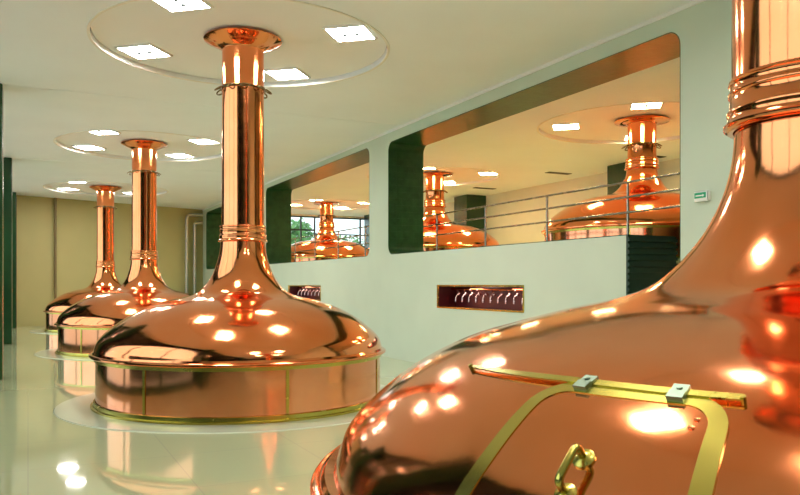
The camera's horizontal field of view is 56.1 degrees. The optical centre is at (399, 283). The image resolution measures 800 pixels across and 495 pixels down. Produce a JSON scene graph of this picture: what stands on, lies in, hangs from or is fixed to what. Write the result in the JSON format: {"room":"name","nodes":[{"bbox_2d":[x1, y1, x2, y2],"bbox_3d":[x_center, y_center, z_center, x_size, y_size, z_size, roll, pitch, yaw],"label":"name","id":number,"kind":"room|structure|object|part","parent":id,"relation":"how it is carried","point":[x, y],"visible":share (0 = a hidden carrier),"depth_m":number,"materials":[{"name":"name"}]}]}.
{"room":"processing plant","nodes":[
{"label":"processing plant","id":0,"kind":"room"},
{"bbox_2d":[0,83,2,379],"bbox_3d":[-7.106,-0.870,12.550,0.820,4.939,0.560,0,0,-26],"label":"pillar","id":1,"kind":"structure","parent":0,"point":[1,85],"depth_m":12.48,"materials":[{"name":"green paint"}]},
{"bbox_2d":[3,157,11,344],"bbox_3d":[-10.749,-0.870,19.896,0.820,4.939,0.560,0,0,-26],"label":"pillar","id":2,"kind":"structure","parent":0,"point":[7,162],"depth_m":19.78,"materials":[{"name":"green paint"}]},
{"bbox_2d":[12,192,16,327],"bbox_3d":[-14.437,-0.870,27.331,0.820,4.939,0.560,0,0,-26],"label":"pillar","id":3,"kind":"structure","parent":0,"point":[14,195],"depth_m":27.24,"materials":[{"name":"green paint"}]},
{"bbox_2d":[17,195,202,326],"bbox_3d":[-12.020,-0.870,30.763,0.283,4.940,8.891,0,0,44],"label":"wall","id":4,"kind":"structure","parent":0,"point":[76,219],"depth_m":29.65,"materials":[{"name":"beige paint"}]},
{"bbox_2d":[54,198,56,298],"bbox_3d":[-13.344,-0.865,29.066,0.124,4.930,0.164,0,0,0],"label":"pipe","id":5,"kind":"object","parent":4,"relation":"attached to","point":[55,199],"visible":0.71,"depth_m":29.00,"materials":[{"name":"brown paint"}]},
{"bbox_2d":[185,213,202,292],"bbox_3d":[-9.129,-0.766,33.167,0.790,4.732,0.275,0,0,-26],"label":"pipe","id":6,"kind":"object","parent":4,"relation":"attached to","point":[189,214],"visible":0.71,"depth_m":32.92,"materials":[{"name":"grey metal"}]},
{"bbox_2d":[193,221,202,293],"bbox_3d":[-8.982,-0.601,33.331,0.442,4.403,0.270,0,0,-7],"label":"pipe","id":7,"kind":"object","parent":4,"relation":"attached to","point":[196,223],"visible":0.7,"depth_m":33.20,"materials":[{"name":"grey metal"}]},
{"bbox_2d":[0,326,414,494],"bbox_3d":[-3.325,1.694,13.253,8.320,0.212,42.701,0,0,-26],"label":"floor","id":8,"kind":"structure","parent":0,"point":[42,453],"depth_m":7.48,"materials":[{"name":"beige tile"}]},
{"bbox_2d":[43,186,121,332],"bbox_3d":[-10.309,-0.910,26.254,3.956,4.996,3.956,0,0,-26],"label":"kettle","id":9,"kind":"object","parent":8,"relation":"on","point":[105,279],"visible":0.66,"depth_m":25.97,"materials":[{"name":"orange metal"}]},
{"bbox_2d":[54,140,191,356],"bbox_3d":[-6.167,-0.910,18.083,3.956,4.996,3.956,0,0,-26],"label":"kettle","id":10,"kind":"object","parent":8,"relation":"on","point":[80,326],"visible":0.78,"depth_m":17.62,"materials":[{"name":"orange metal"}]},
{"bbox_2d":[88,27,385,424],"bbox_3d":[-2.174,-0.910,10.391,3.956,4.996,3.956,0,0,-26],"label":"kettle","id":11,"kind":"object","parent":8,"relation":"on","point":[241,349],"visible":1,"depth_m":9.06,"materials":[{"name":"orange metal"}]},
{"bbox_3d":[1.802,1.544,3.250,4.780,0.111,4.780,0,0,0],"label":"floor","id":12,"kind":"structure","parent":8,"relation":"on","visible":0},
{"bbox_2d":[310,0,799,494],"bbox_3d":[1.802,-0.960,3.250,4.350,4.896,4.350,0,0,-11],"label":"kettle","id":13,"kind":"object","parent":12,"relation":"on","point":[687,382],"visible":1,"depth_m":2.40,"materials":[{"name":"orange metal"}]},
{"bbox_3d":[0.439,0.478,1.899,0.150,0.144,0.062,0,0,-45],"label":"handle","id":14,"kind":"part","parent":13,"relation":"part of","materials":[{"name":"gold metal"}]},
{"bbox_3d":[0.488,0.495,1.940,0.402,0.357,0.586,0,0,-45],"label":"hatch door","id":15,"kind":"part","parent":13,"relation":"part of","materials":[{"name":"orange metal"}]},
{"bbox_3d":[0.496,0.505,1.949,0.460,0.423,0.695,0,0,-45],"label":"hatch frame","id":16,"kind":"part","parent":13,"relation":"part of","materials":[{"name":"gold metal"}]},
{"bbox_2d":[291,214,363,218],"bbox_3d":[-4.794,-0.770,36.021,7.580,5.140,0.200,0,0,-26],"label":"wall","id":17,"kind":"structure","parent":0,"point":[291,214],"depth_m":36.72,"materials":[{"name":"beige paint"}]},
{"bbox_2d":[291,216,363,243],"bbox_3d":[-4.783,-1.880,35.998,7.580,2.760,0.090,0,0,-26],"label":"window","id":18,"kind":"structure","parent":17,"relation":"in","point":[301,217],"depth_m":36.28,"materials":[{"name":"grey paint"}]},
{"bbox_2d":[0,0,693,216],"bbox_3d":[0.563,-3.400,15.125,16.950,0.120,43.000,0,0,-26],"label":"ceiling","id":19,"kind":"structure","parent":0,"point":[443,53],"depth_m":13.29,"materials":[{"name":"white paint"}]},
{"bbox_2d":[43,182,167,196],"bbox_3d":[-10.344,-3.334,26.504,4.129,0.012,4.129,0,0,0],"label":"trim","id":20,"kind":"structure","parent":19,"relation":"attached to","point":[57,182],"depth_m":26.47,"materials":[{"name":"paint"}]},
{"bbox_2d":[53,130,221,161],"bbox_3d":[-6.202,-3.334,18.334,4.129,0.012,4.129,0,0,0],"label":"trim","id":21,"kind":"structure","parent":19,"relation":"attached to","point":[55,138],"depth_m":17.15,"materials":[{"name":"paint"}]},
{"bbox_2d":[12,158,275,175],"bbox_3d":[-7.279,-3.337,21.394,8.070,0.006,0.060,0,0,-26],"label":"trim","id":22,"kind":"structure","parent":19,"relation":"attached to","point":[12,158],"depth_m":20.93,"materials":[{"name":"white paint"}]},
{"bbox_2d":[2,84,398,125],"bbox_3d":[-3.635,-3.337,14.048,8.070,0.006,0.060,0,0,-26],"label":"trim","id":23,"kind":"structure","parent":19,"relation":"attached to","point":[2,84],"depth_m":13.71,"materials":[{"name":"white paint"}]},
{"bbox_2d":[87,0,389,87],"bbox_3d":[-2.209,-3.334,10.642,4.129,0.012,4.129,0,0,0],"label":"trim","id":24,"kind":"structure","parent":19,"relation":"attached to","point":[94,17],"depth_m":10.34,"materials":[{"name":"paint"}]},
{"bbox_2d":[293,200,367,209],"bbox_3d":[-3.117,-3.334,31.762,4.129,0.012,4.129,0,0,0],"label":"trim","id":25,"kind":"structure","parent":19,"relation":"attached to","point":[295,200],"depth_m":30.73,"materials":[{"name":"paint"}]},
{"bbox_2d":[367,167,499,185],"bbox_3d":[1.042,-3.334,23.444,4.129,0.012,4.129,0,0,0],"label":"trim","id":26,"kind":"structure","parent":19,"relation":"attached to","point":[423,167],"depth_m":22.59,"materials":[{"name":"paint"}]},
{"bbox_2d":[545,172,571,174],"bbox_3d":[4.769,-3.332,22.569,0.840,0.014,0.220,0,0,-26],"label":"ceiling vent","id":27,"kind":"object","parent":19,"relation":"in","point":[545,172],"visible":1,"depth_m":22.59,"materials":[{"name":"grey paint"}]},
{"bbox_2d":[537,102,679,143],"bbox_3d":[4.979,-3.334,15.797,4.129,0.012,4.129,0,0,0],"label":"trim","id":28,"kind":"structure","parent":19,"relation":"attached to","point":[539,125],"depth_m":15.14,"materials":[{"name":"paint"}]},
{"bbox_2d":[364,215,368,248],"bbox_3d":[-1.158,-1.845,36.261,0.849,2.989,0.960,0,0,-26],"label":"pillar","id":29,"kind":"structure","parent":0,"point":[366,217],"depth_m":36.24,"materials":[{"name":"green paint"}]},
{"bbox_2d":[203,0,733,362],"bbox_3d":[0.796,-0.870,15.241,0.870,4.940,42.600,0,0,-26],"label":"wall","id":30,"kind":"structure","parent":0,"point":[394,295],"depth_m":12.11,"materials":[{"name":"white paint"}]},
{"bbox_2d":[206,206,221,268],"bbox_3d":[-6.335,-1.900,29.619,0.866,2.520,8.300,0,0,-26],"label":"trim","id":31,"kind":"structure","parent":30,"relation":"attached to","point":[213,217],"depth_m":33.24,"materials":[{"name":"green paint"}]},
{"bbox_2d":[288,285,320,300],"bbox_3d":[-2.557,0.247,21.503,0.452,0.421,2.796,0,0,-26],"label":"control panel","id":32,"kind":"object","parent":30,"relation":"attached to","point":[292,289],"depth_m":22.30,"materials":[{"name":"gold metal"}]},
{"bbox_2d":[266,148,368,263],"bbox_3d":[-2.181,-1.900,21.243,0.866,2.520,8.400,0,0,-26],"label":"trim","id":33,"kind":"structure","parent":30,"relation":"attached to","point":[278,196],"depth_m":24.86,"materials":[{"name":"green paint"}]},
{"bbox_2d":[202,0,705,210],"bbox_3d":[0.464,-3.314,14.909,0.020,0.049,42.300,0,0,-26],"label":"trim","id":34,"kind":"structure","parent":30,"relation":"attached to","point":[695,2],"depth_m":11.75,"materials":[{"name":"white paint"}]},
{"bbox_2d":[437,285,523,312],"bbox_3d":[1.536,0.237,13.252,0.452,0.441,2.816,0,0,-26],"label":"control panel","id":35,"kind":"object","parent":30,"relation":"attached to","point":[446,294],"depth_m":13.62,"materials":[{"name":"gold metal"}]},
{"bbox_2d":[482,289,488,302],"bbox_3d":[1.517,0.212,13.317,0.128,0.236,0.051,0,0,-26],"label":"tap","id":36,"kind":"object","parent":35,"relation":"attached to","point":[486,293],"visible":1,"depth_m":13.30,"materials":[{"name":"silver metal"}]},
{"bbox_2d":[497,289,503,302],"bbox_3d":[1.727,0.212,12.894,0.128,0.236,0.051,0,0,-26],"label":"tap","id":37,"kind":"object","parent":35,"relation":"attached to","point":[501,293],"visible":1,"depth_m":12.87,"materials":[{"name":"silver metal"}]},
{"bbox_2d":[505,290,511,303],"bbox_3d":[1.831,0.212,12.682,0.128,0.236,0.051,0,0,-26],"label":"tap","id":38,"kind":"object","parent":35,"relation":"attached to","point":[509,294],"visible":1,"depth_m":12.66,"materials":[{"name":"silver metal"}]},
{"bbox_2d":[513,290,519,303],"bbox_3d":[1.936,0.212,12.471,0.128,0.236,0.051,0,0,-26],"label":"tap","id":39,"kind":"object","parent":35,"relation":"attached to","point":[517,294],"visible":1,"depth_m":12.45,"materials":[{"name":"silver metal"}]},
{"bbox_2d":[388,32,680,261],"bbox_3d":[1.951,-0.745,12.912,0.866,4.690,8.200,0,0,-26],"label":"window frame","id":40,"kind":"structure","parent":30,"relation":"attached to","point":[405,154],"depth_m":13.78,"materials":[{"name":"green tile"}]},
{"bbox_2d":[626,235,677,294],"bbox_3d":[3.377,0.028,10.036,0.870,1.344,0.057,0,0,-26],"label":"wall panel","id":41,"kind":"object","parent":30,"relation":"attached to","point":[649,259],"visible":0.39,"depth_m":9.97,"materials":[{"name":"green paint"}]},
{"bbox_2d":[694,190,710,201],"bbox_3d":[3.511,-1.020,8.718,0.059,0.120,0.200,0,0,-26],"label":"exit sign","id":42,"kind":"object","parent":30,"relation":"attached to","point":[700,196],"visible":1,"depth_m":8.68,"materials":[{"name":"white paint"}]},
{"bbox_3d":[3.486,-1.030,8.713,0.004,0.064,0.163,0,0,-26],"label":"sign panel","id":43,"kind":"part","parent":42,"relation":"part of","materials":[{"name":"green plastic"}]},
{"bbox_2d":[454,194,485,230],"bbox_3d":[2.663,-1.845,28.557,0.849,2.989,0.960,0,0,-26],"label":"pillar","id":44,"kind":"structure","parent":0,"point":[467,201],"depth_m":28.16,"materials":[{"name":"green paint"}]},
{"bbox_2d":[423,158,679,244],"bbox_3d":[8.088,-0.870,18.802,0.200,4.940,42.900,0,0,-26],"label":"wall","id":45,"kind":"structure","parent":0,"point":[527,233],"depth_m":25.57,"materials":[{"name":"beige paint"}]},
{"bbox_2d":[607,162,626,194],"bbox_3d":[6.440,-1.845,20.942,0.849,2.989,0.960,0,0,-26],"label":"pillar","id":46,"kind":"structure","parent":0,"point":[616,173],"depth_m":20.88,"materials":[{"name":"green paint"}]},
{"bbox_3d":[4.648,-0.200,16.984,25.586,0.300,41.263,0,0,0],"label":"floor","id":47,"kind":"structure","parent":0,"visible":0},
{"bbox_2d":[291,172,679,261],"bbox_3d":[-1.535,-0.943,21.212,0.106,1.186,24.630,0,0,-26],"label":"gallery railing","id":48,"kind":"object","parent":47,"relation":"on","point":[627,196],"visible":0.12,"depth_m":12.98,"materials":[{"name":"metal"}]},
{"bbox_3d":[0.814,-0.935,16.477,0.100,1.170,0.100,0,0,-26],"label":"post","id":49,"kind":"part","parent":48,"relation":"part of","materials":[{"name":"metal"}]},
{"bbox_3d":[-1.550,-1.070,21.176,0.034,0.032,24.580,0,0,-26],"label":"rail","id":50,"kind":"part","parent":48,"relation":"part of","materials":[{"name":"metal"}]},
{"bbox_3d":[-1.550,-1.300,21.176,0.034,0.032,24.580,0,0,-26],"label":"rail","id":51,"kind":"part","parent":48,"relation":"part of","materials":[{"name":"metal"}]},
{"bbox_3d":[1.680,-0.935,14.730,0.100,1.170,0.100,0,0,-26],"label":"post","id":52,"kind":"part","parent":48,"relation":"part of","materials":[{"name":"metal"}]},
{"bbox_3d":[2.546,-0.935,12.983,0.100,1.170,0.100,0,0,-26],"label":"post","id":53,"kind":"part","parent":48,"relation":"part of","materials":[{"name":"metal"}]},
{"bbox_3d":[3.413,-0.935,11.236,0.100,1.170,0.100,0,0,-26],"label":"post","id":54,"kind":"part","parent":48,"relation":"part of","materials":[{"name":"metal"}]},
{"bbox_3d":[5.014,-0.390,15.547,4.400,0.080,4.400,0,0,0],"label":"floor","id":55,"kind":"structure","parent":47,"relation":"on","visible":0},
{"bbox_2d":[541,115,679,258],"bbox_3d":[5.014,-1.919,15.547,4.114,2.978,4.114,0,0,-26],"label":"kettle","id":56,"kind":"object","parent":55,"relation":"on","point":[642,161],"visible":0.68,"depth_m":14.46,"materials":[{"name":"orange metal"}]},
{"bbox_3d":[1.077,-0.390,23.194,4.400,0.080,4.400,0,0,0],"label":"floor","id":57,"kind":"structure","parent":47,"relation":"on","visible":0},
{"bbox_2d":[368,172,498,250],"bbox_3d":[1.077,-1.919,23.194,4.213,2.978,4.213,0,0,-26],"label":"kettle","id":58,"kind":"object","parent":57,"relation":"on","point":[434,202],"visible":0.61,"depth_m":22.05,"materials":[{"name":"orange metal"}]},
{"bbox_3d":[-3.082,-0.390,31.512,4.400,0.080,4.400,0,0,0],"label":"floor","id":59,"kind":"structure","parent":47,"relation":"on","visible":0},
{"bbox_2d":[291,202,368,261],"bbox_3d":[-3.082,-1.919,31.512,4.213,2.978,4.213,0,0,-26],"label":"kettle","id":60,"kind":"object","parent":59,"relation":"on","point":[326,224],"visible":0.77,"depth_m":30.15,"materials":[{"name":"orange metal"}]},
{"bbox_3d":[0.563,-3.553,15.125,34.291,0.175,46.054,0,0,0],"label":"ceiling slab","id":61,"kind":"structure","parent":0,"visible":0},
{"bbox_2d":[45,182,165,193],"bbox_3d":[-10.344,-3.435,26.504,4.035,0.050,4.035,0,0,0],"label":"ceiling","id":62,"kind":"structure","parent":61,"relation":"attached to","point":[84,187],"depth_m":26.23,"materials":[{"name":"paint"}]},
{"bbox_2d":[55,187,80,190],"bbox_3d":[-11.870,-3.384,26.815,0.590,0.048,0.590,0,0,15],"label":"ceiling light","id":63,"kind":"object","parent":62,"relation":"attached to","point":[66,188],"visible":1,"depth_m":26.76,"materials":[{"name":"grey paint"}]},
{"bbox_2d":[56,131,221,157],"bbox_3d":[-6.202,-3.435,18.334,4.035,0.050,4.035,0,0,0],"label":"ceiling","id":64,"kind":"structure","parent":61,"relation":"attached to","point":[175,143],"depth_m":18.07,"materials":[{"name":"paint"}]},
{"bbox_2d":[71,144,106,150],"bbox_3d":[-7.729,-3.384,18.644,0.590,0.048,0.590,0,0,15],"label":"ceiling light","id":65,"kind":"object","parent":64,"relation":"attached to","point":[87,147],"visible":1,"depth_m":18.62,"materials":[{"name":"grey paint"}]},
{"bbox_2d":[75,146,101,149],"bbox_3d":[-7.729,-3.397,18.644,0.528,0.019,0.528,0,0,15],"label":"diffuser","id":66,"kind":"object","parent":65,"relation":"attached to","point":[80,147],"depth_m":18.62,"materials":[{"name":"white plastic"}]},
{"bbox_2d":[89,131,120,134],"bbox_3d":[-6.638,-3.384,16.686,0.590,0.048,0.590,0,0,15],"label":"ceiling light","id":67,"kind":"object","parent":64,"relation":"attached to","point":[93,132],"visible":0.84,"depth_m":16.77,"materials":[{"name":"grey paint"}]},
{"bbox_2d":[164,153,195,157],"bbox_3d":[-5.820,-3.384,19.821,0.590,0.048,0.590,0,0,15],"label":"ceiling light","id":68,"kind":"object","parent":64,"relation":"attached to","point":[174,155],"visible":1,"depth_m":19.77,"materials":[{"name":"white paint"}]},
{"bbox_2d":[168,154,190,157],"bbox_3d":[-5.820,-3.397,19.821,0.528,0.019,0.528,0,0,15],"label":"diffuser","id":69,"kind":"object","parent":68,"relation":"attached to","point":[171,155],"depth_m":19.77,"materials":[{"name":"white plastic"}]},
{"bbox_2d":[186,138,219,144],"bbox_3d":[-4.661,-3.384,17.844,0.590,0.048,0.590,0,0,15],"label":"ceiling light","id":70,"kind":"object","parent":64,"relation":"attached to","point":[199,141],"visible":0.95,"depth_m":17.83,"materials":[{"name":"grey paint"}]},
{"bbox_2d":[189,139,216,143],"bbox_3d":[-4.661,-3.397,17.844,0.528,0.019,0.528,0,0,15],"label":"diffuser","id":71,"kind":"object","parent":70,"relation":"attached to","point":[198,141],"depth_m":17.83,"materials":[{"name":"white plastic"}]},
{"bbox_2d":[91,0,385,81],"bbox_3d":[-2.209,-3.435,10.642,4.035,0.050,4.035,0,0,0],"label":"ceiling","id":72,"kind":"structure","parent":61,"relation":"attached to","point":[306,46],"depth_m":10.25,"materials":[{"name":"paint"}]},
{"bbox_2d":[114,43,172,59],"bbox_3d":[-3.736,-3.384,10.952,0.590,0.048,0.590,0,0,15],"label":"ceiling light","id":73,"kind":"object","parent":72,"relation":"attached to","point":[142,51],"visible":1,"depth_m":10.93,"materials":[{"name":"grey paint"}]},
{"bbox_2d":[118,46,167,58],"bbox_3d":[-3.736,-3.397,10.952,0.528,0.019,0.528,0,0,15],"label":"diffuser","id":74,"kind":"object","parent":73,"relation":"attached to","point":[137,52],"depth_m":10.93,"materials":[{"name":"white plastic"}]},
{"bbox_2d":[151,0,213,12],"bbox_3d":[-2.645,-3.384,8.993,0.590,0.048,0.590,0,0,15],"label":"ceiling light","id":75,"kind":"object","parent":72,"relation":"attached to","point":[173,6],"visible":1,"depth_m":9.10,"materials":[{"name":"grey paint"}]},
{"bbox_2d":[264,67,310,80],"bbox_3d":[-1.827,-3.384,12.129,0.590,0.048,0.590,0,0,15],"label":"ceiling light","id":76,"kind":"object","parent":72,"relation":"attached to","point":[290,73],"visible":1,"depth_m":12.07,"materials":[{"name":"white paint"}]},
{"bbox_2d":[267,69,306,79],"bbox_3d":[-1.827,-3.397,12.129,0.528,0.019,0.528,0,0,15],"label":"diffuser","id":77,"kind":"object","parent":76,"relation":"attached to","point":[278,74],"depth_m":12.13,"materials":[{"name":"white plastic"}]},
{"bbox_2d":[322,23,377,42],"bbox_3d":[-0.669,-3.384,10.152,0.590,0.048,0.590,0,0,15],"label":"ceiling light","id":78,"kind":"object","parent":72,"relation":"attached to","point":[350,32],"visible":0.99,"depth_m":10.10,"materials":[{"name":"grey paint"}]},
{"bbox_2d":[326,26,373,40],"bbox_3d":[-0.669,-3.397,10.152,0.528,0.019,0.528,0,0,15],"label":"diffuser","id":79,"kind":"object","parent":78,"relation":"attached to","point":[338,33],"depth_m":10.12,"materials":[{"name":"white plastic"}]},
{"bbox_2d":[291,200,368,207],"bbox_3d":[-3.117,-3.435,31.762,4.035,0.050,4.035,0,0,0],"label":"ceiling","id":80,"kind":"structure","parent":61,"relation":"attached to","point":[307,204],"depth_m":31.77,"materials":[{"name":"paint"}]},
{"bbox_2d":[423,167,496,183],"bbox_3d":[1.042,-3.435,23.444,4.035,0.050,4.035,0,0,0],"label":"ceiling","id":81,"kind":"structure","parent":61,"relation":"attached to","point":[459,175],"depth_m":23.36,"materials":[{"name":"paint"}]},
{"bbox_2d":[444,180,456,183],"bbox_3d":[1.549,-3.384,24.994,0.590,0.048,0.590,0,0,15],"label":"ceiling light","id":82,"kind":"object","parent":81,"relation":"attached to","point":[446,181],"visible":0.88,"depth_m":24.98,"materials":[{"name":"white paint"}]},
{"bbox_2d":[477,171,496,175],"bbox_3d":[2.708,-3.384,23.017,0.590,0.048,0.590,0,0,15],"label":"ceiling light","id":83,"kind":"object","parent":81,"relation":"attached to","point":[488,172],"visible":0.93,"depth_m":22.99,"materials":[{"name":"grey paint"}]},
{"bbox_2d":[479,172,496,174],"bbox_3d":[2.708,-3.397,23.017,0.528,0.019,0.528,0,0,15],"label":"diffuser","id":84,"kind":"object","parent":83,"relation":"attached to","point":[480,173],"depth_m":22.99,"materials":[{"name":"white plastic"}]},
{"bbox_2d":[539,103,679,139],"bbox_3d":[4.979,-3.435,15.797,4.035,0.050,4.035,0,0,0],"label":"ceiling","id":85,"kind":"structure","parent":61,"relation":"attached to","point":[597,123],"depth_m":15.83,"materials":[{"name":"paint"}]},
{"bbox_2d":[551,122,579,130],"bbox_3d":[3.578,-3.384,16.171,0.590,0.048,0.590,0,0,15],"label":"ceiling light","id":86,"kind":"object","parent":85,"relation":"attached to","point":[560,126],"visible":1,"depth_m":16.14,"materials":[{"name":"grey paint"}]},
{"bbox_2d":[553,124,578,129],"bbox_3d":[3.578,-3.397,16.171,0.528,0.019,0.528,0,0,15],"label":"diffuser","id":87,"kind":"object","parent":86,"relation":"attached to","point":[555,126],"depth_m":16.13,"materials":[{"name":"white plastic"}]},
{"bbox_2d":[629,103,662,109],"bbox_3d":[4.669,-3.384,14.212,0.590,0.048,0.590,0,0,15],"label":"ceiling light","id":88,"kind":"object","parent":85,"relation":"attached to","point":[645,105],"visible":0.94,"depth_m":14.29,"materials":[{"name":"grey paint"}]},
{"label":"outside","id":89,"kind":"structure","parent":0,"visible":0},
{"bbox_3d":[-15.551,2.005,31.355,174.152,0.390,187.699,0,0,0],"label":"ground","id":90,"kind":"structure","parent":89,"visible":0},
{"bbox_2d":[291,218,313,244],"bbox_3d":[-7.954,-1.222,48.557,5.092,6.073,4.792,0,0,38],"label":"tree","id":91,"kind":"object","parent":90,"relation":"on","point":[294,234],"visible":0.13,"depth_m":47.68,"materials":[{"name":"green plant"}]},
{"bbox_2d":[339,235,363,245],"bbox_3d":[-2.993,-0.853,52.495,4.109,5.337,3.309,0,0,40],"label":"tree","id":92,"kind":"object","parent":90,"relation":"on","point":[346,239],"visible":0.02,"depth_m":52.94,"materials":[{"name":"green plant"}]}
]}

